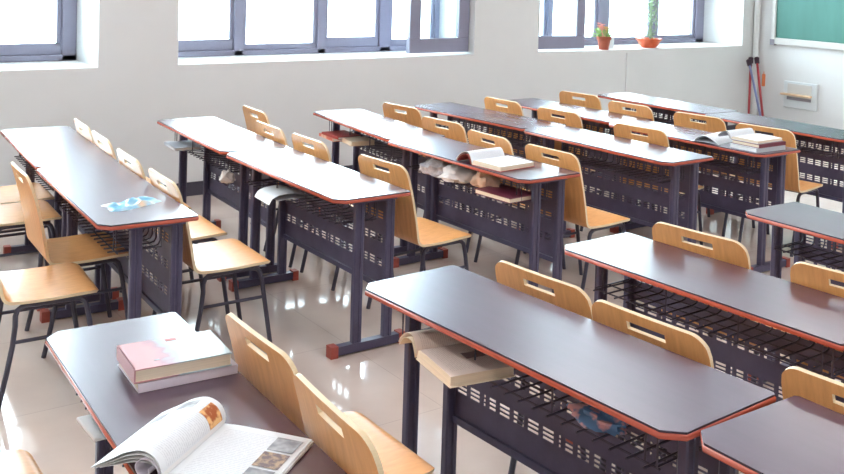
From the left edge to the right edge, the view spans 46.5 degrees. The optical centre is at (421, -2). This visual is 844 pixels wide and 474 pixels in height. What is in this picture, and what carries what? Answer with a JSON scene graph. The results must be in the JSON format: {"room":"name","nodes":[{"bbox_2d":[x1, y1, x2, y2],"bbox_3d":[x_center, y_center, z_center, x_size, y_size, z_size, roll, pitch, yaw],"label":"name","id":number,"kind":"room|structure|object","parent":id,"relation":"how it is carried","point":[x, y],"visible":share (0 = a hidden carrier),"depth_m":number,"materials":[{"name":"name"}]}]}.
{"room":"classroom","nodes":[
{"label":"classroom","id":0,"kind":"room"},
{"bbox_2d":[76,0,178,67],"bbox_3d":[-2.248,-0.607,7.515,0.602,2.188,0.640,0,2,-35],"label":"wall","id":1,"kind":"structure","parent":0,"point":[110,33],"depth_m":7.28,"materials":[{"name":"paint"}]},
{"bbox_2d":[0,0,752,195],"bbox_3d":[-1.341,-0.095,8.175,12.750,3.200,0.640,0,2,-35],"label":"wall","id":2,"kind":"structure","parent":0,"point":[123,105],"depth_m":8.33,"materials":[{"name":"paint"}]},
{"bbox_2d":[0,0,76,61],"bbox_3d":[-3.820,-0.629,6.761,2.839,2.188,0.090,0,2,-35],"label":"window","id":3,"kind":"structure","parent":2,"relation":"in","point":[64,47],"depth_m":7.50,"materials":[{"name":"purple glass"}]},
{"bbox_2d":[178,0,469,56],"bbox_3d":[-0.857,-0.598,8.531,2.842,2.188,0.575,0,2,-35],"label":"window","id":4,"kind":"structure","parent":2,"relation":"in","point":[235,44],"depth_m":8.80,"materials":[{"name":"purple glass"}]},
{"bbox_2d":[45,125,734,207],"bbox_3d":[-1.200,1.466,7.958,12.350,0.105,0.014,0,2,-35],"label":"baseboard","id":5,"kind":"structure","parent":2,"relation":"attached to","point":[193,188],"depth_m":7.58,"materials":[{"name":"grey"}]},
{"bbox_2d":[592,22,616,49],"bbox_3d":[1.869,0.386,10.164,0.236,0.277,0.242,0,2,-35],"label":"flower pot","id":6,"kind":"object","parent":2,"relation":"on","point":[604,37],"visible":1,"depth_m":10.13,"materials":[{"name":"ceramic"}]},
{"bbox_2d":[609,38,613,48],"bbox_3d":[1.977,0.468,10.309,0.072,0.110,0.071,0,2,-35],"label":"jar","id":7,"kind":"object","parent":2,"relation":"on","point":[611,46],"visible":0.52,"depth_m":10.28,"materials":[{"name":"white"}]},
{"bbox_2d":[538,0,704,48],"bbox_3d":[2.251,-0.575,10.662,3.122,2.188,0.634,0,2,-35],"label":"window","id":8,"kind":"structure","parent":2,"relation":"in","point":[693,19],"depth_m":10.77,"materials":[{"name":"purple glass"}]},
{"bbox_2d":[624,53,629,108],"bbox_3d":[2.136,0.999,10.255,0.045,0.877,0.018,0,2,-35],"label":"trim","id":9,"kind":"structure","parent":2,"relation":"attached to","point":[627,72],"depth_m":10.24,"materials":[{"name":"paint"}]},
{"bbox_2d":[635,0,661,47],"bbox_3d":[2.464,0.121,10.629,0.284,0.812,0.282,0,2,-35],"label":"potted plant","id":10,"kind":"object","parent":2,"relation":"on","point":[645,42],"visible":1,"depth_m":10.63,"materials":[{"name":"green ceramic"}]},
{"bbox_2d":[635,37,661,47],"bbox_3d":[2.453,0.477,10.640,0.284,0.100,0.282,0,2,-35],"label":"flower pot","id":11,"kind":"object","parent":10,"relation":"attached to","point":[645,42],"depth_m":10.56,"materials":[{"name":"orange ceramic"}]},
{"bbox_2d":[750,0,760,114],"bbox_3d":[3.892,-0.193,11.364,0.068,3.500,0.070,0,2,-35],"label":"trim","id":12,"kind":"structure","parent":2,"relation":"attached to","point":[757,9],"depth_m":11.37,"materials":[{"name":"paint"}]},
{"bbox_2d":[0,133,843,473],"bbox_3d":[1.508,1.786,4.069,12.750,0.120,11.191,0,2,-35],"label":"floor","id":13,"kind":"structure","parent":0,"point":[40,408],"depth_m":4.77,"materials":[{"name":"tile"}]},
{"bbox_2d":[0,449,42,473],"bbox_3d":[-1.170,1.283,2.460,0.502,0.836,0.430,0,2,-35],"label":"chair","id":14,"kind":"object","parent":13,"relation":"on","point":[15,461],"visible":1,"depth_m":2.67,"materials":[{"name":"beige wood"}]},
{"bbox_2d":[0,182,54,238],"bbox_3d":[-2.399,1.140,5.688,0.502,0.836,0.430,1,2,-32],"label":"chair","id":15,"kind":"object","parent":13,"relation":"on","point":[9,194],"visible":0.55,"depth_m":5.65,"materials":[{"name":"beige wood"}]},
{"bbox_2d":[0,200,61,265],"bbox_3d":[-2.206,1.160,5.268,0.502,0.836,0.430,1,2,-32],"label":"chair","id":16,"kind":"object","parent":13,"relation":"on","point":[11,215],"visible":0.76,"depth_m":5.21,"materials":[{"name":"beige wood"}]},
{"bbox_2d":[0,262,97,408],"bbox_3d":[-1.640,1.213,4.151,0.502,0.836,0.430,1,2,-31],"label":"chair","id":17,"kind":"object","parent":13,"relation":"on","point":[63,283],"visible":0.99,"depth_m":4.09,"materials":[{"name":"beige wood"}]},
{"bbox_2d":[0,126,118,310],"bbox_3d":[-2.070,1.195,5.562,0.435,0.750,1.222,1,2,-32],"label":"school desk","id":18,"kind":"object","parent":13,"relation":"on","point":[40,147],"visible":0.3,"depth_m":5.51,"materials":[{"name":"laminate"}]},
{"bbox_2d":[14,154,53,191],"bbox_3d":[-2.095,0.907,5.533,0.221,0.134,0.993,1,2,-32],"label":"basket","id":19,"kind":"object","parent":18,"relation":"on","point":[43,158],"depth_m":5.22,"materials":[{"name":"black metal"}]},
{"bbox_2d":[10,162,128,357],"bbox_3d":[-1.663,1.196,4.661,0.502,0.836,0.430,1,2,-33],"label":"chair","id":20,"kind":"object","parent":13,"relation":"on","point":[82,250],"visible":0.88,"depth_m":4.59,"materials":[{"name":"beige wood"}]},
{"bbox_2d":[74,118,150,183],"bbox_3d":[-1.821,1.149,5.948,0.502,0.836,0.430,1,2,-31],"label":"chair","id":21,"kind":"object","parent":13,"relation":"on","point":[87,133],"visible":0.16,"depth_m":5.78,"materials":[{"name":"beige wood"}]},
{"bbox_2d":[36,161,198,322],"bbox_3d":[-1.425,1.246,4.506,0.435,0.755,1.244,1,2,-33],"label":"school desk","id":22,"kind":"object","parent":13,"relation":"on","point":[86,187],"visible":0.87,"depth_m":4.31,"materials":[{"name":"laminate"}]},
{"bbox_2d":[54,194,161,254],"bbox_3d":[-1.449,0.956,4.475,0.221,0.134,1.010,1,2,-33],"label":"basket","id":23,"kind":"object","parent":22,"relation":"on","point":[95,201],"depth_m":4.20,"materials":[{"name":"black metal"}]},
{"bbox_2d":[101,196,161,211],"bbox_3d":[-1.247,0.873,4.228,0.270,0.027,0.190,0,2,-41],"label":"packet","id":24,"kind":"object","parent":22,"relation":"on","point":[132,203],"visible":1,"depth_m":4.20,"materials":[{"name":"plastic"}]},
{"bbox_2d":[92,130,193,292],"bbox_3d":[-1.581,1.169,5.556,0.502,0.836,0.430,1,2,-31],"label":"chair","id":25,"kind":"object","parent":13,"relation":"on","point":[106,146],"visible":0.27,"depth_m":5.39,"materials":[{"name":"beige wood"}]},
{"bbox_2d":[116,148,229,314],"bbox_3d":[-1.284,1.194,5.059,0.502,0.836,0.430,1,2,-32],"label":"chair","id":26,"kind":"object","parent":13,"relation":"on","point":[201,230],"visible":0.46,"depth_m":4.99,"materials":[{"name":"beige wood"}]},
{"bbox_2d":[45,312,346,473],"bbox_3d":[-0.630,1.367,2.543,0.435,0.690,1.206,1,2,-33],"label":"school desk","id":27,"kind":"object","parent":13,"relation":"on","point":[86,356],"visible":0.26,"depth_m":2.56,"materials":[{"name":"laminate"}]},
{"bbox_2d":[76,414,105,441],"bbox_3d":[-0.850,1.148,2.656,0.120,0.010,0.150,0,2,-37],"label":"folded paper","id":28,"kind":"object","parent":27,"relation":"in","point":[87,422],"visible":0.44,"depth_m":2.62,"materials":[{"name":"white paper"}]},
{"bbox_2d":[118,358,237,392],"bbox_3d":[-0.669,1.002,2.692,0.270,0.024,0.201,1,2,-32],"label":"book","id":29,"kind":"object","parent":27,"relation":"on","point":[229,370],"visible":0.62,"depth_m":2.60,"materials":[{"name":"white"}]},
{"bbox_2d":[116,330,231,383],"bbox_3d":[-0.675,0.971,2.677,0.263,0.037,0.185,1,2,-31],"label":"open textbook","id":30,"kind":"object","parent":29,"relation":"on","point":[172,356],"visible":1,"depth_m":2.64,"materials":[{"name":"paper"}]},
{"bbox_2d":[91,397,313,473],"bbox_3d":[-0.488,1.002,2.221,0.407,0.066,0.285,2,2,17],"label":"magazine","id":31,"kind":"object","parent":27,"relation":"on","point":[193,436],"visible":1,"depth_m":2.21,"materials":[{"name":"white paper"}]},
{"bbox_2d":[148,413,168,424],"bbox_3d":[-0.627,1.001,2.346,0.035,0.019,0.040,2,2,17],"label":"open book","id":32,"kind":"object","parent":31,"relation":"on","point":[159,418],"depth_m":2.34,"materials":[{"name":"paper"}]},
{"bbox_2d":[175,400,200,410],"bbox_3d":[-0.561,0.973,2.351,0.052,0.020,0.040,2,2,17],"label":"photo","id":33,"kind":"object","parent":31,"relation":"on","point":[194,405],"depth_m":2.34},
{"bbox_2d":[199,402,221,429],"bbox_3d":[-0.500,0.987,2.325,0.032,0.038,0.057,2,2,17],"label":"photo","id":34,"kind":"object","parent":31,"relation":"on","point":[210,413],"depth_m":2.32},
{"bbox_2d":[243,467,274,473],"bbox_3d":[-0.359,1.030,2.119,0.063,0.001,0.065,2,2,17],"label":"photo","id":35,"kind":"object","parent":31,"relation":"on","point":[246,470],"depth_m":2.15},
{"bbox_2d":[252,451,289,469],"bbox_3d":[-0.337,1.028,2.190,0.063,0.001,0.065,2,2,17],"label":"photo","id":36,"kind":"object","parent":31,"relation":"on","point":[261,460],"depth_m":2.19},
{"bbox_2d":[267,437,302,453],"bbox_3d":[-0.315,1.027,2.260,0.063,0.001,0.060,2,2,17],"label":"photo","id":37,"kind":"object","parent":31,"relation":"on","point":[275,445],"depth_m":2.26},
{"bbox_2d":[148,168,271,342],"bbox_3d":[-0.995,1.218,4.609,0.502,0.836,0.430,1,2,-33],"label":"chair","id":38,"kind":"object","parent":13,"relation":"on","point":[225,257],"visible":0.68,"depth_m":4.54,"materials":[{"name":"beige wood"}]},
{"bbox_2d":[157,116,287,281],"bbox_3d":[-1.263,1.201,6.107,0.435,0.750,1.226,1,2,-32],"label":"school desk","id":39,"kind":"object","parent":13,"relation":"on","point":[218,137],"visible":0.65,"depth_m":6.02,"materials":[{"name":"laminate"}]},
{"bbox_2d":[164,140,201,150],"bbox_3d":[-1.538,0.944,6.323,0.171,0.018,0.240,1,2,-31],"label":"open textbook","id":40,"kind":"object","parent":39,"relation":"in","point":[187,144],"visible":1,"depth_m":6.28,"materials":[{"name":"white paper"}]},
{"bbox_2d":[175,133,250,172],"bbox_3d":[-1.288,0.913,6.077,0.221,0.134,0.996,1,2,-32],"label":"basket","id":41,"kind":"object","parent":39,"relation":"on","point":[223,140],"depth_m":5.90,"materials":[{"name":"black metal"}]},
{"bbox_2d":[219,169,234,183],"bbox_3d":[-1.109,1.010,5.608,0.090,0.084,0.108,1,2,-14],"label":"rag","id":42,"kind":"object","parent":39,"relation":"in","point":[227,176],"visible":1,"depth_m":5.58,"materials":[{"name":"fabric"}]},
{"bbox_2d":[243,105,325,232],"bbox_3d":[-0.934,1.151,6.705,0.502,0.836,0.430,1,2,-32],"label":"chair","id":43,"kind":"object","parent":13,"relation":"on","point":[250,120],"visible":0.16,"depth_m":6.60,"materials":[{"name":"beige wood"}]},
{"bbox_2d":[255,120,348,267],"bbox_3d":[-0.742,1.177,6.086,0.502,0.836,0.430,1,2,-33],"label":"chair","id":44,"kind":"object","parent":13,"relation":"on","point":[278,135],"visible":0.18,"depth_m":5.89,"materials":[{"name":"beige wood"}]},
{"bbox_2d":[226,147,410,359],"bbox_3d":[-0.574,1.256,5.065,0.435,0.750,1.259,0,2,-35],"label":"school desk","id":45,"kind":"object","parent":13,"relation":"on","point":[332,187],"visible":0.94,"depth_m":4.90,"materials":[{"name":"laminate"}]},
{"bbox_2d":[254,185,312,204],"bbox_3d":[-0.712,1.012,5.079,0.235,0.051,0.230,1,2,-31],"label":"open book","id":46,"kind":"object","parent":45,"relation":"in","point":[266,194],"visible":0.98,"depth_m":5.05,"materials":[{"name":"white paper"}]},
{"bbox_2d":[244,167,376,225],"bbox_3d":[-0.597,0.968,5.033,0.221,0.134,1.022,0,2,-35],"label":"basket","id":47,"kind":"object","parent":45,"relation":"on","point":[336,183],"depth_m":4.86,"materials":[{"name":"black metal"}]},
{"bbox_2d":[225,313,434,473],"bbox_3d":[-0.257,1.300,2.755,0.502,0.836,0.430,0,2,-35],"label":"chair","id":48,"kind":"object","parent":13,"relation":"on","point":[272,374],"visible":0.53,"depth_m":2.67,"materials":[{"name":"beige wood"}]},
{"bbox_2d":[293,373,383,473],"bbox_3d":[-0.017,1.321,2.345,0.502,0.836,0.430,1,2,-31],"label":"chair","id":49,"kind":"object","parent":13,"relation":"on","point":[330,429],"visible":0.94,"depth_m":2.20,"materials":[{"name":"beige wood"}]},
{"bbox_2d":[291,133,393,290],"bbox_3d":[-0.460,1.198,5.690,0.502,0.836,0.430,0,2,-35],"label":"chair","id":50,"kind":"object","parent":13,"relation":"on","point":[320,150],"visible":0.16,"depth_m":5.52,"materials":[{"name":"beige wood"}]},
{"bbox_2d":[313,109,445,253],"bbox_3d":[-0.323,1.213,6.687,0.435,0.745,1.238,1,2,-29],"label":"school desk","id":51,"kind":"object","parent":13,"relation":"on","point":[371,124],"visible":0.48,"depth_m":6.54,"materials":[{"name":"laminate"}]},
{"bbox_2d":[319,133,341,141],"bbox_3d":[-0.576,0.960,6.848,0.201,0.020,0.250,1,2,-29],"label":"open textbook","id":52,"kind":"object","parent":51,"relation":"in","point":[320,134],"visible":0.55,"depth_m":6.75,"materials":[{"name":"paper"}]},
{"bbox_2d":[322,130,360,139],"bbox_3d":[-0.559,0.943,6.816,0.181,0.016,0.240,1,2,-33],"label":"open textbook","id":53,"kind":"object","parent":52,"relation":"on","point":[340,134],"visible":1,"depth_m":6.79,"materials":[{"name":"red"}]},
{"bbox_2d":[342,136,374,145],"bbox_3d":[-0.430,0.965,6.657,0.171,0.030,0.170,1,2,-26],"label":"open textbook","id":54,"kind":"object","parent":51,"relation":"in","point":[351,141],"visible":0.98,"depth_m":6.61,"materials":[{"name":"paper"}]},
{"bbox_2d":[329,121,419,159],"bbox_3d":[-0.348,0.927,6.658,0.221,0.134,1.005,1,2,-29],"label":"basket","id":55,"kind":"object","parent":51,"relation":"on","point":[385,128],"depth_m":6.47,"materials":[{"name":"black metal"}]},
{"bbox_2d":[358,154,471,308],"bbox_3d":[-0.034,1.229,5.131,0.502,0.836,0.430,0,2,-39],"label":"chair","id":56,"kind":"object","parent":13,"relation":"on","point":[420,231],"visible":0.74,"depth_m":4.97,"materials":[{"name":"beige wood"}]},
{"bbox_2d":[383,102,463,217],"bbox_3d":[0.015,1.166,7.103,0.502,0.836,0.430,0,2,-41],"label":"chair","id":57,"kind":"object","parent":13,"relation":"on","point":[413,117],"visible":0.21,"depth_m":6.92,"materials":[{"name":"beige wood"}]},
{"bbox_2d":[422,116,508,252],"bbox_3d":[0.297,1.194,6.499,0.502,0.836,0.430,0,2,-40],"label":"chair","id":58,"kind":"object","parent":13,"relation":"on","point":[456,131],"visible":0.19,"depth_m":6.30,"materials":[{"name":"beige wood"}]},
{"bbox_2d":[388,135,580,292],"bbox_3d":[0.304,1.263,5.581,0.435,0.755,1.265,0,2,-36],"label":"school desk","id":59,"kind":"object","parent":13,"relation":"on","point":[547,177],"visible":0.65,"depth_m":5.53,"materials":[{"name":"laminate"}]},
{"bbox_2d":[418,158,451,177],"bbox_3d":[0.104,0.967,5.658,0.180,0.104,0.284,0,2,-35],"label":"rag","id":60,"kind":"object","parent":59,"relation":"in","point":[433,167],"visible":0.63,"depth_m":5.61,"materials":[{"name":"grey fabric"}]},
{"bbox_2d":[438,164,476,183],"bbox_3d":[0.210,0.972,5.502,0.227,0.110,0.230,0,2,-35],"label":"rag","id":61,"kind":"object","parent":59,"relation":"in","point":[451,173],"visible":0.82,"depth_m":5.44,"materials":[{"name":"fabric"}]},
{"bbox_2d":[405,151,548,203],"bbox_3d":[0.281,0.973,5.548,0.221,0.134,1.027,0,2,-36],"label":"basket","id":62,"kind":"object","parent":59,"relation":"on","point":[453,154],"depth_m":5.30,"materials":[{"name":"black metal"}]},
{"bbox_2d":[470,172,500,187],"bbox_3d":[0.357,0.981,5.365,0.180,0.110,0.152,3,2,34],"label":"rag","id":63,"kind":"object","parent":59,"relation":"in","point":[480,179],"visible":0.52,"depth_m":5.32,"materials":[{"name":"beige fabric"}]},
{"bbox_2d":[456,147,534,171],"bbox_3d":[0.396,0.863,5.332,0.262,0.064,0.344,0,2,-41],"label":"open book","id":64,"kind":"object","parent":59,"relation":"on","point":[494,159],"visible":1,"depth_m":5.30,"materials":[{"name":"white paper"}]},
{"bbox_2d":[475,184,530,203],"bbox_3d":[0.444,1.031,5.202,0.201,0.026,0.270,0,2,-39],"label":"closed book","id":65,"kind":"object","parent":59,"relation":"in","point":[504,193],"visible":0.8,"depth_m":5.16,"materials":[{"name":"paper"}]},
{"bbox_2d":[414,102,565,231],"bbox_3d":[0.459,1.218,7.185,0.435,0.750,1.236,0,2,-39],"label":"school desk","id":66,"kind":"object","parent":13,"relation":"on","point":[496,120],"visible":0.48,"depth_m":7.12,"materials":[{"name":"laminate"}]},
{"bbox_2d":[430,112,541,147],"bbox_3d":[0.438,0.930,7.151,0.221,0.134,1.004,0,2,-39],"label":"basket","id":67,"kind":"object","parent":66,"relation":"on","point":[490,116],"depth_m":7.01,"materials":[{"name":"black metal"}]},
{"bbox_2d":[484,97,526,210],"bbox_3d":[0.778,1.174,7.564,0.502,0.836,0.430,0,2,-37],"label":"chair","id":68,"kind":"object","parent":13,"relation":"on","point":[513,107],"visible":0.26,"depth_m":7.40,"materials":[{"name":"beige wood"}]},
{"bbox_2d":[467,129,565,268],"bbox_3d":[0.575,1.220,5.990,0.502,0.836,0.430,0,2,-34],"label":"chair","id":69,"kind":"object","parent":13,"relation":"on","point":[475,137],"visible":0.26,"depth_m":5.86,"materials":[{"name":"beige wood"}]},
{"bbox_2d":[365,265,775,473],"bbox_3d":[0.335,1.339,2.815,0.435,0.785,1.248,0,2,-38],"label":"school desk","id":70,"kind":"object","parent":13,"relation":"on","point":[666,398],"visible":0.77,"depth_m":2.77,"materials":[{"name":"laminate"}]},
{"bbox_2d":[399,328,514,388],"bbox_3d":[0.096,1.047,2.932,0.212,0.060,0.349,1,2,-26],"label":"open book","id":71,"kind":"object","parent":70,"relation":"in","point":[452,361],"visible":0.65,"depth_m":2.85,"materials":[{"name":"brown paper"}]},
{"bbox_2d":[460,351,484,357],"bbox_3d":[0.150,1.046,2.891,0.065,0.001,0.040,1,2,-26],"label":"photo","id":72,"kind":"object","parent":71,"relation":"on","point":[463,354],"depth_m":2.89,"materials":[{"name":"brown"}]},
{"bbox_2d":[398,313,701,470],"bbox_3d":[0.314,1.034,2.781,0.221,0.134,1.014,0,2,-38],"label":"basket","id":73,"kind":"object","parent":70,"relation":"on","point":[412,323],"depth_m":2.56,"materials":[{"name":"black metal"}]},
{"bbox_2d":[566,402,627,435],"bbox_3d":[0.450,1.079,2.540,0.106,0.045,0.195,0,2,-40],"label":"scarf","id":74,"kind":"object","parent":70,"relation":"in","point":[587,416],"visible":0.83,"depth_m":2.50,"materials":[{"name":"blue fabric"}]},
{"bbox_2d":[537,107,616,230],"bbox_3d":[1.130,1.200,7.094,0.502,0.836,0.430,0,2,-39],"label":"chair","id":75,"kind":"object","parent":13,"relation":"on","point":[572,119],"visible":0.23,"depth_m":6.92,"materials":[{"name":"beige wood"}]},
{"bbox_2d":[525,144,629,290],"bbox_3d":[0.883,1.242,5.574,0.502,0.836,0.430,0,2,-37],"label":"chair","id":76,"kind":"object","parent":13,"relation":"on","point":[576,212],"visible":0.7,"depth_m":5.39,"materials":[{"name":"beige wood"}]},
{"bbox_2d":[504,98,651,203],"bbox_3d":[1.151,1.227,7.610,0.435,0.745,1.268,0,2,-37],"label":"school desk","id":77,"kind":"object","parent":13,"relation":"on","point":[597,118],"visible":0.2,"depth_m":7.54,"materials":[{"name":"laminate"}]},
{"bbox_2d":[533,110,610,134],"bbox_3d":[1.129,0.942,7.578,0.221,0.134,1.030,0,2,-37],"label":"basket","id":78,"kind":"object","parent":77,"relation":"on","point":[587,113],"depth_m":7.41,"materials":[{"name":"black metal"}]},
{"bbox_2d":[495,260,666,473],"bbox_3d":[0.548,1.305,3.349,0.502,0.836,0.430,0,2,-40],"label":"chair","id":79,"kind":"object","parent":13,"relation":"on","point":[570,297],"visible":0.17,"depth_m":3.18,"materials":[{"name":"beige wood"}]},
{"bbox_2d":[559,91,605,194],"bbox_3d":[1.429,1.176,8.106,0.502,0.836,0.430,0,3,-42],"label":"chair","id":80,"kind":"object","parent":13,"relation":"on","point":[591,101],"visible":0.19,"depth_m":7.91,"materials":[{"name":"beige wood"}]},
{"bbox_2d":[524,125,713,286],"bbox_3d":[1.177,1.271,6.146,0.435,0.755,1.252,0,2,-36],"label":"school desk","id":81,"kind":"object","parent":13,"relation":"on","point":[677,161],"visible":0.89,"depth_m":6.08,"materials":[{"name":"metal"}]},
{"bbox_2d":[542,139,683,183],"bbox_3d":[1.155,0.980,6.114,0.221,0.134,1.017,0,2,-36],"label":"basket","id":82,"kind":"object","parent":81,"relation":"on","point":[648,151],"depth_m":5.97,"materials":[{"name":"black metal"}]},
{"bbox_2d":[608,101,653,198],"bbox_3d":[1.730,1.203,7.555,0.502,0.836,0.430,0,2,-39],"label":"chair","id":83,"kind":"object","parent":13,"relation":"on","point":[642,111],"visible":0.14,"depth_m":7.38,"materials":[{"name":"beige wood"}]},
{"bbox_2d":[614,123,703,244],"bbox_3d":[1.556,1.234,6.455,0.502,0.836,0.430,0,2,-41],"label":"chair","id":84,"kind":"object","parent":13,"relation":"on","point":[658,137],"visible":0.25,"depth_m":6.32,"materials":[{"name":"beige wood"}]},
{"bbox_2d":[592,300,740,473],"bbox_3d":[0.814,1.325,2.978,0.502,0.836,0.430,0,2,-39],"label":"chair","id":85,"kind":"object","parent":13,"relation":"on","point":[685,343],"visible":0.2,"depth_m":2.79,"materials":[{"name":"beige wood"}]},
{"bbox_2d":[598,92,737,208],"bbox_3d":[1.998,1.232,8.164,0.435,0.750,1.206,0,2,-34],"label":"school desk","id":86,"kind":"object","parent":13,"relation":"on","point":[658,105],"visible":0.26,"depth_m":8.13,"materials":[{"name":"laminate"}]},
{"bbox_2d":[611,100,704,124],"bbox_3d":[1.975,0.944,8.132,0.221,0.134,0.980,0,2,-34],"label":"basket","id":87,"kind":"object","parent":86,"relation":"on","point":[678,105],"depth_m":8.04,"materials":[{"name":"black metal"}]},
{"bbox_2d":[565,232,843,445],"bbox_3d":[1.043,1.357,3.454,0.435,0.750,1.206,0,2,-37],"label":"school desk","id":88,"kind":"object","parent":13,"relation":"on","point":[813,315],"visible":0.73,"depth_m":3.46,"materials":[{"name":"laminate"}]},
{"bbox_2d":[593,265,843,379],"bbox_3d":[1.021,1.069,3.421,0.221,0.134,0.980,0,2,-37],"label":"basket","id":89,"kind":"object","parent":88,"relation":"on","point":[706,276],"depth_m":3.44,"materials":[{"name":"black metal"}]},
{"bbox_2d":[609,120,800,272],"bbox_3d":[1.812,1.278,6.503,0.435,0.755,1.280,0,2,-35],"label":"school desk","id":90,"kind":"object","parent":13,"relation":"on","point":[680,136],"visible":0.53,"depth_m":6.35,"materials":[{"name":"metal"}]},
{"bbox_2d":[645,135,771,174],"bbox_3d":[1.789,0.988,6.471,0.221,0.134,1.040,0,2,-35],"label":"basket","id":91,"kind":"object","parent":90,"relation":"on","point":[692,137],"depth_m":6.26,"materials":[{"name":"black metal"}]},
{"bbox_2d":[691,132,731,144],"bbox_3d":[1.863,0.886,6.284,0.190,0.047,0.260,3,3,43],"label":"booklet","id":92,"kind":"object","parent":90,"relation":"on","point":[713,138],"visible":0.88,"depth_m":6.24,"materials":[{"name":"paper"}]},
{"bbox_2d":[730,143,785,152],"bbox_3d":[2.067,0.909,6.057,0.270,0.026,0.201,1,2,-33],"label":"closed book","id":93,"kind":"object","parent":90,"relation":"on","point":[732,145],"visible":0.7,"depth_m":5.98,"materials":[{"name":"white paper"}]},
{"bbox_2d":[732,140,785,147],"bbox_3d":[2.076,0.884,6.062,0.260,0.022,0.201,0,2,-35],"label":"open textbook","id":94,"kind":"object","parent":93,"relation":"on","point":[779,143],"visible":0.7,"depth_m":5.98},
{"bbox_2d":[718,128,782,143],"bbox_3d":[2.038,0.847,6.110,0.257,0.047,0.294,0,2,-37],"label":"open book","id":95,"kind":"object","parent":94,"relation":"on","point":[748,135],"visible":1,"depth_m":6.08,"materials":[{"name":"paper"}]},
{"bbox_2d":[673,112,754,236],"bbox_3d":[2.105,1.230,7.068,0.502,0.836,0.430,0,2,-41],"label":"chair","id":96,"kind":"object","parent":13,"relation":"on","point":[713,124],"visible":0.23,"depth_m":6.89,"materials":[{"name":"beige wood"}]},
{"bbox_2d":[652,222,791,384],"bbox_3d":[1.218,1.306,3.938,0.502,0.836,0.430,0,3,-42],"label":"chair","id":97,"kind":"object","parent":13,"relation":"on","point":[727,250],"visible":0.23,"depth_m":3.75,"materials":[{"name":"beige wood"}]},
{"bbox_2d":[747,57,753,113],"bbox_3d":[3.719,1.113,11.197,0.098,0.892,0.261,2,2,13],"label":"mop","id":98,"kind":"object","parent":13,"relation":"on","point":[751,58],"visible":0.38,"depth_m":11.21,"materials":[{"name":"red"}]},
{"bbox_2d":[746,59,765,134],"bbox_3d":[3.752,1.129,11.009,0.097,0.875,0.454,1,2,-19],"label":"mop","id":99,"kind":"object","parent":13,"relation":"on","point":[749,62],"visible":0.43,"depth_m":11.08,"materials":[{"name":"blue"}]},
{"bbox_2d":[754,57,763,115],"bbox_3d":[3.851,1.118,11.133,0.099,0.894,0.413,2,2,1],"label":"mop","id":100,"kind":"object","parent":13,"relation":"on","point":[756,59],"visible":0.44,"depth_m":11.19,"materials":[{"name":"red"}]},
{"bbox_2d":[700,396,843,473],"bbox_3d":[1.103,1.395,1.842,0.435,0.784,1.206,0,2,-35],"label":"school desk","id":101,"kind":"object","parent":13,"relation":"on","point":[794,434],"visible":1,"depth_m":2.19,"materials":[{"name":"laminate"}]},
{"bbox_2d":[705,112,843,249],"bbox_3d":[2.633,1.285,7.125,0.435,0.750,1.206,0,2,-34],"label":"school desk","id":102,"kind":"object","parent":13,"relation":"on","point":[824,136],"visible":0.42,"depth_m":7.02,"materials":[{"name":"laminate"}]},
{"bbox_2d":[725,122,843,158],"bbox_3d":[2.609,0.997,7.095,0.221,0.134,0.980,0,2,-34],"label":"basket","id":103,"kind":"object","parent":102,"relation":"on","point":[787,125],"depth_m":6.92,"materials":[{"name":"black metal"}]},
{"bbox_2d":[735,123,822,256],"bbox_3d":[2.403,1.254,6.621,0.502,0.836,0.430,0,3,-43],"label":"chair","id":104,"kind":"object","parent":13,"relation":"on","point":[792,182],"visible":0.45,"depth_m":6.40,"materials":[{"name":"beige wood"}]},
{"bbox_2d":[745,202,843,382],"bbox_3d":[1.919,1.357,4.020,0.435,0.765,1.206,0,2,-34],"label":"school desk","id":105,"kind":"object","parent":13,"relation":"on","point":[804,219],"visible":0.5,"depth_m":4.36,"materials":[{"name":"laminate"}]},
{"bbox_2d":[773,225,843,268],"bbox_3d":[1.896,1.062,3.989,0.221,0.134,0.980,0,2,-34],"label":"basket","id":106,"kind":"object","parent":105,"relation":"on","point":[778,244],"depth_m":4.28,"materials":[{"name":"black metal"}]},
{"bbox_2d":[781,366,843,414],"bbox_3d":[1.219,1.352,2.520,0.502,0.836,0.430,0,2,-40],"label":"chair","id":107,"kind":"object","parent":13,"relation":"on","point":[795,381],"visible":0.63,"depth_m":2.45,"materials":[{"name":"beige wood"}]},
{"bbox_2d":[790,262,843,382],"bbox_3d":[1.586,1.333,3.454,0.502,0.836,0.430,0,3,-43],"label":"chair","id":108,"kind":"object","parent":13,"relation":"on","point":[806,274],"visible":0.32,"depth_m":3.36,"materials":[{"name":"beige wood"}]},
{"bbox_2d":[703,0,754,45],"bbox_3d":[3.720,-0.564,11.676,0.449,2.188,0.640,0,2,-35],"label":"wall","id":109,"kind":"structure","parent":0,"point":[731,22],"depth_m":11.47,"materials":[{"name":"paint"}]},
{"bbox_2d":[756,0,843,129],"bbox_3d":[6.893,0.029,7.336,0.200,3.500,10.151,0,2,-35],"label":"wall","id":110,"kind":"structure","parent":0,"point":[824,68],"depth_m":10.99,"materials":[{"name":"paint"}]},
{"bbox_2d":[762,73,764,85],"bbox_3d":[3.949,0.925,11.365,0.012,0.170,0.036,0,2,-35],"label":"tag","id":111,"kind":"object","parent":110,"relation":"hanging from","point":[763,74],"visible":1,"depth_m":11.36,"materials":[{"name":"orange"}]},
{"bbox_2d":[780,80,818,111],"bbox_3d":[4.191,1.081,10.938,0.100,0.300,0.420,0,2,-35],"label":"wall box","id":112,"kind":"object","parent":110,"relation":"attached to","point":[797,95],"visible":1,"depth_m":10.93,"materials":[{"name":"white"}]},
{"bbox_2d":[770,0,843,50],"bbox_3d":[5.189,-0.070,9.562,0.052,1.370,4.095,0,2,-35],"label":"chalkboard","id":113,"kind":"object","parent":110,"relation":"attached to","point":[802,23],"visible":1,"depth_m":10.86,"materials":[{"name":"green metal"}]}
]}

